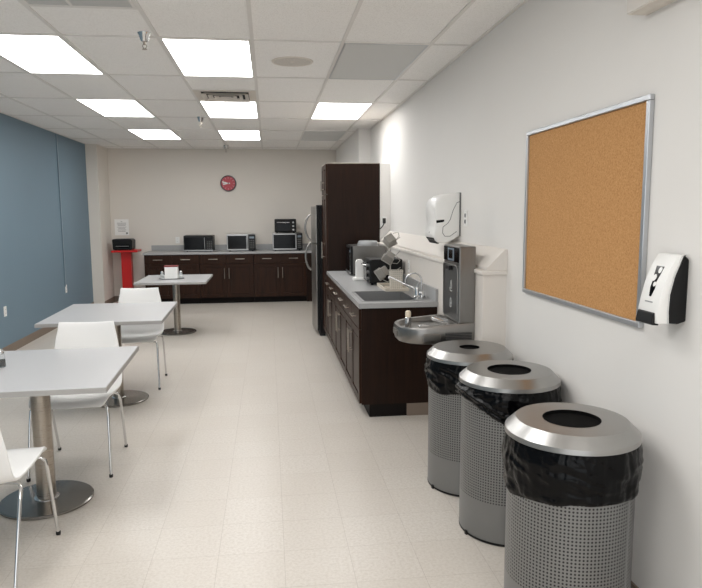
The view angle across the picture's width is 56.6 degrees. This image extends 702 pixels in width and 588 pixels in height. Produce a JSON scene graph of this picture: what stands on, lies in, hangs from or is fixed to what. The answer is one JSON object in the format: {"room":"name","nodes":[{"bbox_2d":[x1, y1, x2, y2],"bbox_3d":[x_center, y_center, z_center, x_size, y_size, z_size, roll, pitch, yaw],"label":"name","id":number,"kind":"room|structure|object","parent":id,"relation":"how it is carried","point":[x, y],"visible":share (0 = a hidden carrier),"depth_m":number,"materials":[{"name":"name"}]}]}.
{"room":"common room","nodes":[
{"label":"common room","id":0,"kind":"room"},
{"bbox_2d":[0,113,93,348],"bbox_3d":[-3.575,-0.268,4.085,0.100,2.735,15.400,-1,7,-7],"label":"wall","id":1,"kind":"structure","parent":0,"point":[32,286],"depth_m":8.52,"materials":[{"name":"blue paint"}]},
{"bbox_2d":[3,306,6,316],"bbox_3d":[-3.919,0.197,7.390,0.010,0.116,0.072,-1,7,-7],"label":"wall outlet","id":2,"kind":"object","parent":1,"relation":"attached to","point":[4,307],"visible":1,"depth_m":7.38,"materials":[{"name":"white plastic"}]},
{"bbox_2d":[2,302,93,350],"bbox_3d":[-3.468,1.083,3.892,0.008,0.100,14.660,-1,7,-7],"label":"baseboard","id":3,"kind":"structure","parent":1,"relation":"attached to","point":[33,336],"depth_m":8.07,"materials":[{"name":"beige rubber"}]},
{"bbox_2d":[55,134,65,286],"bbox_3d":[-4.197,-1.196,9.426,0.018,2.190,0.020,-1,7,-7],"label":"cable conduit","id":4,"kind":"object","parent":1,"relation":"attached to","point":[55,134],"visible":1,"depth_m":9.42,"materials":[{"name":"metal"}]},
{"bbox_2d":[85,144,114,303],"bbox_3d":[-4.349,-1.174,11.319,0.180,2.735,0.740,-1,7,-7],"label":"wall","id":5,"kind":"structure","parent":0,"point":[96,155],"depth_m":11.05,"materials":[{"name":"beige paint"}]},
{"bbox_2d":[105,296,118,302],"bbox_3d":[-3.950,0.125,11.532,0.610,0.100,0.740,-1,7,-7],"label":"baseboard","id":6,"kind":"structure","parent":5,"relation":"attached to","point":[115,298],"depth_m":11.65,"materials":[{"name":"beige rubber"}]},
{"bbox_2d":[0,0,527,149],"bbox_3d":[-1.341,-1.671,4.192,4.420,0.006,15.400,-1,7,-7],"label":"trim","id":7,"kind":"structure","parent":5,"relation":"attached to","point":[523,1],"depth_m":6.23,"materials":[{"name":"white metal"}]},
{"bbox_2d":[107,149,335,295],"bbox_3d":[-2.298,-1.271,11.993,4.420,2.735,0.100,-1,7,-7],"label":"wall","id":8,"kind":"structure","parent":0,"point":[164,195],"depth_m":11.84,"materials":[{"name":"beige paint"}]},
{"bbox_2d":[114,219,128,234],"bbox_3d":[-4.122,-1.200,11.717,0.246,0.285,0.005,-1,7,-7],"label":"paper notice","id":9,"kind":"object","parent":8,"relation":"attached to","point":[121,225],"visible":1,"depth_m":11.71,"materials":[{"name":"grey paper"}]},
{"bbox_2d":[220,175,235,190],"bbox_3d":[-2.230,-2.011,11.841,0.290,0.290,0.034,-1,7,-7],"label":"wall clock","id":10,"kind":"object","parent":8,"relation":"attached to","point":[228,183],"visible":1,"depth_m":11.84,"materials":[{"name":"red plastic"}]},
{"bbox_2d":[151,244,310,250],"bbox_3d":[-1.944,-0.867,12.027,3.375,0.100,0.020,-1,7,-7],"label":"backsplash","id":11,"kind":"structure","parent":8,"relation":"attached to","point":[258,246],"depth_m":11.88,"materials":[{"name":"grey laminate"}]},
{"bbox_2d":[0,301,504,587],"bbox_3d":[-1.325,1.090,4.539,4.620,0.100,15.600,-1,7,-7],"label":"floor","id":12,"kind":"structure","parent":0,"point":[256,461],"depth_m":3.88,"materials":[{"name":"tile"}]},
{"bbox_2d":[0,430,60,587],"bbox_3d":[-1.664,0.806,2.900,0.500,0.876,0.570,-1,7,-8],"label":"chair","id":13,"kind":"object","parent":12,"relation":"on","point":[14,463],"visible":1,"depth_m":2.85,"materials":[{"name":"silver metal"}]},
{"bbox_2d":[0,346,138,520],"bbox_3d":[-1.661,0.775,3.631,0.800,0.755,1.000,-2,7,-9],"label":"cafe table","id":14,"kind":"object","parent":12,"relation":"on","point":[38,375],"visible":0.93,"depth_m":3.55,"materials":[{"name":"laminate"}]},
{"bbox_2d":[0,349,5,367],"bbox_3d":[-1.924,0.350,3.579,0.047,0.104,0.047,-1,7,-7],"label":"shaker","id":15,"kind":"object","parent":14,"relation":"on","point":[2,356],"visible":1,"depth_m":3.57,"materials":[{"name":"clear glass"}]},
{"bbox_2d":[26,321,127,481],"bbox_3d":[-1.731,0.650,4.147,0.500,0.876,0.570,-1,7,-7],"label":"chair","id":16,"kind":"object","parent":12,"relation":"on","point":[69,335],"visible":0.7,"depth_m":4.33,"materials":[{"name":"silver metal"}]},
{"bbox_2d":[34,301,177,407],"bbox_3d":[-2.026,0.526,5.619,0.940,0.758,1.110,-1,7,-9],"label":"cafe table","id":17,"kind":"object","parent":12,"relation":"on","point":[139,313],"visible":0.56,"depth_m":5.51,"materials":[{"name":"laminate"}]},
{"bbox_2d":[111,249,141,287],"bbox_3d":[-3.956,-0.306,11.548,0.444,0.952,0.380,-1,7,-7],"label":"pedestal stand","id":18,"kind":"object","parent":12,"relation":"on","point":[126,255],"visible":0.54,"depth_m":11.46,"materials":[{"name":"red paint"}]},
{"bbox_2d":[112,238,135,249],"bbox_3d":[-3.994,-0.874,11.469,0.337,0.195,0.307,-1,7,-7],"label":"box","id":19,"kind":"object","parent":18,"relation":"on","point":[123,243],"visible":1,"depth_m":11.33,"materials":[{"name":"black plastic"}]},
{"bbox_2d":[118,287,166,389],"bbox_3d":[-2.012,0.405,6.105,0.500,0.876,0.570,-1,7,-7],"label":"chair","id":20,"kind":"object","parent":12,"relation":"on","point":[148,332],"visible":0.63,"depth_m":6.29,"materials":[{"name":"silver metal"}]},
{"bbox_2d":[144,255,200,303],"bbox_3d":[-3.140,-0.280,11.616,0.932,0.872,0.636,-1,7,-7],"label":"base cabinet","id":21,"kind":"object","parent":12,"relation":"on","point":[153,264],"visible":0.62,"depth_m":11.34,"materials":[{"name":"brown wood"}]},
{"bbox_2d":[142,249,311,254],"bbox_3d":[-1.930,-0.760,11.732,3.425,0.038,0.630,-1,7,-7],"label":"countertop","id":22,"kind":"structure","parent":21,"relation":"on","point":[269,251],"depth_m":11.47,"materials":[{"name":"grey laminate"}]},
{"bbox_2d":[183,235,214,251],"bbox_3d":[-2.703,-0.904,11.623,0.506,0.285,0.416,-1,7,-7],"label":"microwave oven","id":23,"kind":"object","parent":22,"relation":"on","point":[191,242],"visible":1,"depth_m":11.45,"materials":[{"name":"black plastic"}]},
{"bbox_2d":[227,234,255,250],"bbox_3d":[-1.969,-0.928,11.713,0.500,0.300,0.416,-1,7,-7],"label":"microwave oven","id":24,"kind":"object","parent":22,"relation":"on","point":[235,242],"visible":0.98,"depth_m":11.54,"materials":[{"name":"silver metal"}]},
{"bbox_2d":[272,232,302,250],"bbox_3d":[-1.159,-0.954,11.838,0.530,0.312,0.406,-1,7,-7],"label":"microwave oven","id":25,"kind":"object","parent":22,"relation":"on","point":[281,241],"visible":1,"depth_m":11.64,"materials":[{"name":"silver metal"}]},
{"bbox_2d":[274,219,295,232],"bbox_3d":[-1.187,-1.230,11.775,0.385,0.250,0.335,-1,7,-7],"label":"toaster oven","id":26,"kind":"object","parent":25,"relation":"on","point":[281,225],"visible":1,"depth_m":11.64,"materials":[{"name":"black metal"}]},
{"bbox_2d":[133,274,212,334],"bbox_3d":[-2.331,0.152,8.723,0.885,0.728,1.050,-1,7,-7],"label":"cafe table","id":27,"kind":"object","parent":12,"relation":"on","point":[191,278],"visible":0.94,"depth_m":8.66,"materials":[{"name":"laminate"}]},
{"bbox_3d":[-2.363,-0.205,8.593,0.337,0.014,0.204,-1,7,-7],"label":"tray","id":28,"kind":"object","parent":27,"relation":"on","visible":0},
{"bbox_2d":[160,271,163,278],"bbox_3d":[-2.480,-0.251,8.552,0.047,0.104,0.047,-1,7,-7],"label":"shaker","id":29,"kind":"object","parent":28,"relation":"on","point":[161,272],"visible":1,"depth_m":8.54,"materials":[{"name":"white glass"}]},
{"bbox_2d":[164,265,178,278],"bbox_3d":[-2.364,-0.290,8.583,0.176,0.172,0.106,-1,7,-7],"label":"napkin holder","id":30,"kind":"object","parent":28,"relation":"on","point":[171,271],"visible":0.98,"depth_m":8.53,"materials":[{"name":"white plastic"}]},
{"bbox_2d":[199,254,254,302],"bbox_3d":[-2.213,-0.299,11.731,0.932,0.872,0.636,-1,7,-7],"label":"base cabinet","id":31,"kind":"object","parent":12,"relation":"on","point":[232,281],"visible":0.95,"depth_m":11.46,"materials":[{"name":"brown wood"}]},
{"bbox_2d":[253,253,306,301],"bbox_3d":[-1.287,-0.320,11.845,0.932,0.872,0.636,-1,7,-7],"label":"base cabinet","id":32,"kind":"object","parent":12,"relation":"on","point":[278,277],"visible":0.93,"depth_m":11.57,"materials":[{"name":"brown wood"}]},
{"bbox_2d":[307,253,311,301],"bbox_3d":[-0.531,-0.340,11.972,0.598,0.872,0.590,-1,7,-7],"label":"filler panel","id":33,"kind":"object","parent":12,"relation":"on","point":[309,255],"visible":0.07,"depth_m":11.65,"materials":[{"name":"brown wood"}]},
{"bbox_2d":[304,205,325,335],"bbox_3d":[-0.228,-0.345,8.764,0.754,1.680,0.810,-1,7,-7],"label":"refrigerator","id":34,"kind":"object","parent":12,"relation":"on","point":[316,211],"visible":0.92,"depth_m":8.40,"materials":[{"name":"silver metal"}]},
{"bbox_2d":[325,275,334,350],"bbox_3d":[0.061,0.245,7.334,0.648,0.862,0.922,-1,7,-7],"label":"base cabinet","id":35,"kind":"object","parent":12,"relation":"on","point":[330,284],"visible":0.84,"depth_m":7.24,"materials":[{"name":"brown wood"}]},
{"bbox_2d":[333,284,345,374],"bbox_3d":[0.176,0.359,6.424,0.648,0.862,0.922,-1,7,-7],"label":"base cabinet","id":36,"kind":"object","parent":12,"relation":"on","point":[339,294],"visible":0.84,"depth_m":6.33,"materials":[{"name":"brown wood"}]},
{"bbox_2d":[327,271,437,308],"bbox_3d":[0.192,-0.086,6.356,0.616,0.038,2.802,-1,7,-7],"label":"countertop","id":37,"kind":"structure","parent":36,"relation":"on","point":[343,280],"depth_m":5.70,"materials":[{"name":"grey laminate"}]},
{"bbox_2d":[352,259,365,280],"bbox_3d":[0.085,-0.243,6.608,0.132,0.212,0.120,-1,7,-7],"label":"can opener","id":38,"kind":"object","parent":37,"relation":"on","point":[359,271],"visible":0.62,"depth_m":6.58,"materials":[{"name":"white plastic"}]},
{"bbox_2d":[346,244,384,274],"bbox_3d":[0.157,-0.391,7.335,0.381,0.322,0.440,-1,7,-7],"label":"microwave oven","id":39,"kind":"object","parent":37,"relation":"on","point":[354,252],"visible":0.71,"depth_m":7.11,"materials":[{"name":"metal"}]},
{"bbox_2d":[357,240,378,245],"bbox_3d":[0.187,-0.571,7.265,0.248,0.052,0.346,-1,7,-7],"label":"lidded dish","id":40,"kind":"object","parent":39,"relation":"on","point":[360,242],"visible":0.98,"depth_m":7.14,"materials":[{"name":"plastic"}]},
{"bbox_2d":[361,257,401,284],"bbox_3d":[0.290,-0.226,6.326,0.360,0.245,0.320,-1,7,-7],"label":"toaster oven","id":41,"kind":"object","parent":37,"relation":"on","point":[370,264],"visible":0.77,"depth_m":6.17,"materials":[{"name":"black plastic"}]},
{"bbox_2d":[352,290,429,301],"bbox_3d":[0.315,0.101,5.400,0.539,0.180,0.656,-1,7,-7],"label":"sink","id":42,"kind":"object","parent":37,"relation":"in","point":[364,296],"visible":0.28,"depth_m":5.68,"materials":[{"name":"silver metal"}]},
{"bbox_2d":[355,291,414,300],"bbox_3d":[0.270,0.103,5.395,0.409,0.178,0.616,-1,7,-7],"label":"basin","id":43,"kind":"object","parent":42,"relation":"in","point":[362,295],"depth_m":5.68,"materials":[{"name":"silver metal"}]},
{"bbox_2d":[377,283,408,291],"bbox_3d":[0.376,-0.065,5.910,0.210,0.028,0.480,-1,7,-7],"label":"tray","id":44,"kind":"object","parent":37,"relation":"on","point":[385,288],"visible":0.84,"depth_m":5.68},
{"bbox_2d":[381,237,400,285],"bbox_3d":[0.346,-0.300,5.984,0.215,0.448,0.120,-1,7,-7],"label":"tree","id":45,"kind":"object","parent":44,"relation":"on","point":[399,237],"visible":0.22,"depth_m":5.98,"materials":[{"name":"metal"}]},
{"bbox_2d":[374,266,388,281],"bbox_3d":[0.290,-0.181,5.867,0.131,0.151,0.119,5,9,37],"label":"container","id":46,"kind":"object","parent":45,"relation":"hanging from","point":[381,273],"visible":0.92,"depth_m":5.84,"materials":[{"name":"white ceramic"}]},
{"bbox_2d":[381,250,399,265],"bbox_3d":[0.357,-0.327,5.892,0.176,0.138,0.110,0,7,3],"label":"container","id":47,"kind":"object","parent":45,"relation":"hanging from","point":[388,257],"visible":1,"depth_m":5.87,"materials":[{"name":"white ceramic"}]},
{"bbox_2d":[382,250,394,263],"bbox_3d":[0.339,-0.330,5.890,0.125,0.132,0.104,0,7,3],"label":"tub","id":48,"kind":"object","parent":47,"relation":"in","point":[388,257],"depth_m":5.87,"materials":[{"name":"white ceramic"}]},
{"bbox_2d":[382,232,398,248],"bbox_3d":[0.366,-0.483,5.885,0.152,0.153,0.115,-3,8,-19],"label":"container","id":49,"kind":"object","parent":45,"relation":"hanging from","point":[389,241],"visible":1,"depth_m":5.85,"materials":[{"name":"white ceramic"}]},
{"bbox_2d":[388,269,402,287],"bbox_3d":[0.398,-0.132,5.783,0.118,0.165,0.086,-1,7,-7],"label":"utensil caddy","id":50,"kind":"object","parent":44,"relation":"on","point":[395,273],"visible":0.88,"depth_m":5.75,"materials":[{"name":"plastic"}]},
{"bbox_2d":[388,276,419,297],"bbox_3d":[0.427,-0.057,5.230,0.259,0.173,0.055,1,7,12],"label":"faucet","id":51,"kind":"object","parent":37,"relation":"on","point":[416,288],"visible":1,"depth_m":5.21,"materials":[{"name":"silver metal"}]},
{"bbox_2d":[405,272,424,297],"bbox_3d":[0.518,-0.070,5.229,0.163,0.206,0.079,-1,7,-7],"label":"gooseneck faucet","id":52,"kind":"object","parent":37,"relation":"on","point":[421,293],"visible":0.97,"depth_m":5.24,"materials":[{"name":"silver metal"}]},
{"bbox_2d":[320,163,379,336],"bbox_3d":[-0.028,-0.493,8.015,0.671,2.158,0.610,-1,7,-7],"label":"pantry cabinet","id":53,"kind":"object","parent":12,"relation":"on","point":[350,191],"visible":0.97,"depth_m":7.66,"materials":[{"name":"brown wood"}]},
{"bbox_2d":[343,295,436,416],"bbox_3d":[0.291,0.473,5.511,0.648,0.862,0.929,-1,7,-7],"label":"base cabinet","id":54,"kind":"object","parent":12,"relation":"on","point":[386,375],"visible":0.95,"depth_m":5.07,"materials":[{"name":"brown wood"}]},
{"bbox_2d":[424,340,512,496],"bbox_3d":[0.686,0.708,3.817,0.510,0.814,0.507,-1,7,-3],"label":"waste bin","id":55,"kind":"object","parent":12,"relation":"on","point":[444,362],"visible":0.56,"depth_m":3.66,"materials":[{"name":"metal"}]},
{"bbox_2d":[455,360,561,546],"bbox_3d":[0.783,0.776,3.275,0.518,0.814,0.508,-2,7,-9],"label":"waste bin","id":56,"kind":"object","parent":12,"relation":"on","point":[491,391],"visible":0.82,"depth_m":3.10,"materials":[{"name":"metal"}]},
{"bbox_2d":[501,402,643,587],"bbox_3d":[0.836,0.872,2.511,0.507,0.814,0.506,-1,7,-7],"label":"waste bin","id":57,"kind":"object","parent":12,"relation":"on","point":[572,473],"visible":1,"depth_m":2.30,"materials":[{"name":"metal"}]},
{"bbox_2d":[0,0,522,148],"bbox_3d":[-1.341,-1.723,4.186,4.620,0.100,15.600,-1,7,-7],"label":"ceiling","id":58,"kind":"structure","parent":0,"point":[394,21],"depth_m":5.05,"materials":[{"name":"tile"}]},
{"bbox_2d":[0,34,104,74],"bbox_3d":[-2.248,-1.735,4.752,0.586,0.008,1.195,-1,7,-7],"label":"recessed light","id":59,"kind":"object","parent":58,"relation":"in","point":[51,54],"visible":1,"depth_m":4.72,"materials":[{"name":"white plastic"}]},
{"bbox_2d":[21,0,136,8],"bbox_3d":[-1.453,-1.559,3.327,0.586,0.009,0.586,-1,7,-7],"label":"ceiling vent","id":60,"kind":"object","parent":58,"relation":"in","point":[121,4],"visible":1,"depth_m":3.56,"materials":[{"name":"white metal"}]},
{"bbox_2d":[75,99,154,116],"bbox_3d":[-2.552,-2.035,7.153,0.586,0.008,1.195,-1,7,-7],"label":"recessed light","id":61,"kind":"object","parent":58,"relation":"in","point":[107,108],"visible":1,"depth_m":7.08,"materials":[{"name":"white plastic"}]},
{"bbox_2d":[137,31,150,49],"bbox_3d":[-1.322,-1.617,4.171,0.086,0.106,0.086,-1,7,-7],"label":"sprinkler","id":62,"kind":"object","parent":58,"relation":"attached to","point":[144,36],"visible":1,"depth_m":4.15,"materials":[{"name":"silver metal"}]},
{"bbox_2d":[128,130,181,139],"bbox_3d":[-2.855,-2.335,9.554,0.586,0.008,1.195,-1,7,-7],"label":"recessed light","id":63,"kind":"object","parent":58,"relation":"in","point":[144,134],"visible":1,"depth_m":9.51,"materials":[{"name":"white plastic"}]},
{"bbox_2d":[197,116,204,126],"bbox_3d":[-1.806,-2.071,7.841,0.095,0.117,0.095,-1,7,-7],"label":"sprinkler","id":64,"kind":"object","parent":58,"relation":"attached to","point":[200,118],"visible":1,"depth_m":7.81,"materials":[{"name":"silver metal"}]},
{"bbox_2d":[160,38,253,76],"bbox_3d":[-1.038,-1.761,4.902,0.586,0.008,1.195,-1,7,-7],"label":"recessed light","id":65,"kind":"object","parent":58,"relation":"in","point":[193,57],"visible":1,"depth_m":4.79,"materials":[{"name":"white plastic"}]},
{"bbox_2d":[192,90,256,101],"bbox_3d":[-1.228,-1.937,6.404,0.586,0.029,0.586,-1,7,-7],"label":"ceiling vent","id":66,"kind":"object","parent":58,"relation":"in","point":[202,95],"visible":1,"depth_m":6.35,"materials":[{"name":"white metal"}]},
{"bbox_2d":[199,101,257,117],"bbox_3d":[-1.342,-2.061,7.303,0.586,0.008,1.195,-1,7,-7],"label":"recessed light","id":67,"kind":"object","parent":58,"relation":"in","point":[213,109],"visible":0.93,"depth_m":7.25,"materials":[{"name":"white plastic"}]},
{"bbox_2d":[0,0,475,149],"bbox_3d":[-1.341,-1.671,4.192,4.420,0.008,15.400,-1,7,-7],"label":"grid","id":68,"kind":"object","parent":58,"relation":"attached to","point":[248,3],"depth_m":5.28,"materials":[{"name":"white metal"}]},
{"bbox_2d":[217,130,260,139],"bbox_3d":[-1.645,-2.361,9.704,0.586,0.008,1.195,-1,7,-7],"label":"recessed light","id":69,"kind":"object","parent":58,"relation":"in","point":[226,135],"visible":1,"depth_m":9.69,"materials":[{"name":"white plastic"}]},
{"bbox_2d":[271,56,312,66],"bbox_3d":[-0.448,-1.774,4.978,0.320,0.007,0.320,-1,7,-7],"label":"ceiling speaker","id":70,"kind":"object","parent":58,"relation":"attached to","point":[289,61],"visible":1,"depth_m":4.96},
{"bbox_2d":[274,58,310,65],"bbox_3d":[-0.448,-1.774,4.978,0.279,0.004,0.279,-1,7,-3],"label":"grille","id":71,"kind":"object","parent":70,"relation":"attached to","point":[277,61],"depth_m":4.97,"materials":[{"name":"white metal"}]},
{"bbox_2d":[301,131,344,140],"bbox_3d":[-0.436,-2.387,9.853,0.586,0.008,1.195,-1,7,-7],"label":"ceiling vent","id":72,"kind":"object","parent":58,"relation":"in","point":[308,135],"visible":0.94,"depth_m":9.87,"materials":[{"name":"metal"}]},
{"bbox_2d":[311,103,372,118],"bbox_3d":[-0.132,-2.087,7.452,0.586,0.008,1.195,-1,7,-7],"label":"recessed light","id":73,"kind":"object","parent":58,"relation":"in","point":[322,110],"visible":1,"depth_m":7.37,"materials":[{"name":"white plastic"}]},
{"bbox_2d":[329,43,428,79],"bbox_3d":[0.172,-1.787,5.052,0.586,0.008,1.195,-1,7,-7],"label":"air vent","id":74,"kind":"object","parent":58,"relation":"in","point":[355,60],"visible":1,"depth_m":4.95,"materials":[{"name":"metal"}]},
{"bbox_2d":[336,129,370,162],"bbox_3d":[0.007,-1.123,10.703,0.168,2.735,3.050,-1,7,-7],"label":"wall","id":75,"kind":"structure","parent":0,"point":[357,148],"depth_m":9.23,"materials":[{"name":"white paint"}]},
{"bbox_2d":[385,247,506,345],"bbox_3d":[0.639,0.246,5.921,0.148,1.205,3.840,-1,7,-7],"label":"wall","id":76,"kind":"structure","parent":0,"point":[490,290],"depth_m":4.01,"materials":[{"name":"beige paint"}]},
{"bbox_2d":[402,274,437,301],"bbox_3d":[0.486,-0.161,6.387,0.021,0.098,2.795,-1,7,-7],"label":"backsplash","id":77,"kind":"structure","parent":76,"relation":"attached to","point":[431,292],"depth_m":5.33,"materials":[{"name":"grey laminate"}]},
{"bbox_2d":[393,244,475,345],"bbox_3d":[0.522,0.021,4.287,0.473,0.682,0.434,-1,7,-7],"label":"fountain","id":78,"kind":"object","parent":76,"relation":"attached to","point":[457,322],"visible":0.95,"depth_m":4.12,"materials":[{"name":"metal"}]},
{"bbox_2d":[394,314,474,344],"bbox_3d":[0.525,0.227,4.316,0.469,0.141,0.428,-1,7,-7],"label":"basin","id":79,"kind":"object","parent":78,"relation":"in","point":[428,329],"depth_m":4.13,"materials":[{"name":"metal"}]},
{"bbox_2d":[378,242,506,274],"bbox_3d":[0.630,-0.364,5.838,0.160,0.027,3.852,-1,7,-7],"label":"trim","id":80,"kind":"structure","parent":76,"relation":"on","point":[477,270],"depth_m":5.06,"materials":[{"name":"beige paint"}]},
{"bbox_2d":[380,231,507,270],"bbox_3d":[0.645,-0.442,5.832,0.128,0.130,3.848,-1,7,-7],"label":"trim","id":81,"kind":"structure","parent":76,"relation":"attached to","point":[488,258],"depth_m":4.96,"materials":[{"name":"beige paint"}]},
{"bbox_2d":[371,0,701,587],"bbox_3d":[0.909,-0.365,4.640,0.100,2.735,15.400,-1,7,-7],"label":"wall","id":82,"kind":"structure","parent":0,"point":[549,62],"depth_m":2.85,"materials":[{"name":"white paint"}]},
{"bbox_2d":[380,217,386,228],"bbox_3d":[0.373,-0.837,7.705,0.092,0.154,0.064,2,7,16],"label":"wall outlet","id":83,"kind":"object","parent":82,"relation":"attached to","point":[383,219],"visible":1,"depth_m":7.71,"materials":[{"name":"white plastic"}]},
{"bbox_2d":[380,164,389,239],"bbox_3d":[0.369,-0.498,8.067,0.123,2.150,0.604,-1,7,-7],"label":"trim","id":84,"kind":"structure","parent":82,"relation":"attached to","point":[384,168],"depth_m":7.68,"materials":[{"name":"white paint"}]},
{"bbox_2d":[425,192,460,243],"bbox_3d":[0.704,-0.585,5.023,0.206,0.382,0.306,-1,7,-7],"label":"paper towel dispenser","id":85,"kind":"object","parent":82,"relation":"attached to","point":[443,211],"visible":1,"depth_m":4.89,"materials":[{"name":"white plastic"}]},
{"bbox_2d":[464,210,467,226],"bbox_3d":[0.835,-0.552,4.760,0.010,0.116,0.072,-1,7,-7],"label":"wall outlet","id":86,"kind":"object","parent":82,"relation":"attached to","point":[465,211],"visible":1,"depth_m":4.75,"materials":[{"name":"white plastic"}]},
{"bbox_2d":[522,94,654,327],"bbox_3d":[1.045,-0.377,3.043,0.022,0.880,1.175,-1,7,-7],"label":"bulletin board","id":87,"kind":"object","parent":82,"relation":"attached to","point":[588,175],"visible":0.94,"depth_m":2.88,"materials":[{"name":"brown"}]},
{"bbox_2d":[631,580,637,587],"bbox_3d":[1.387,1.461,0.658,0.008,0.100,6.990,-1,7,-7],"label":"baseboard","id":88,"kind":"structure","parent":82,"relation":"attached to","point":[633,585],"depth_m":2.62,"materials":[{"name":"brown rubber"}]},
{"bbox_2d":[627,0,675,15],"bbox_3d":[1.149,-1.124,1.840,0.080,0.303,1.213,-1,7,-7],"label":"wall box","id":89,"kind":"object","parent":82,"relation":"attached to","point":[634,7],"visible":1,"depth_m":2.37,"materials":[{"name":"beige paint"}]},
{"bbox_2d":[636,253,688,324],"bbox_3d":[1.094,-0.018,2.296,0.123,0.246,0.119,-1,7,-7],"label":"soap dispenser","id":90,"kind":"object","parent":82,"relation":"attached to","point":[663,299],"visible":1,"depth_m":2.25,"materials":[{"name":"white plastic"}]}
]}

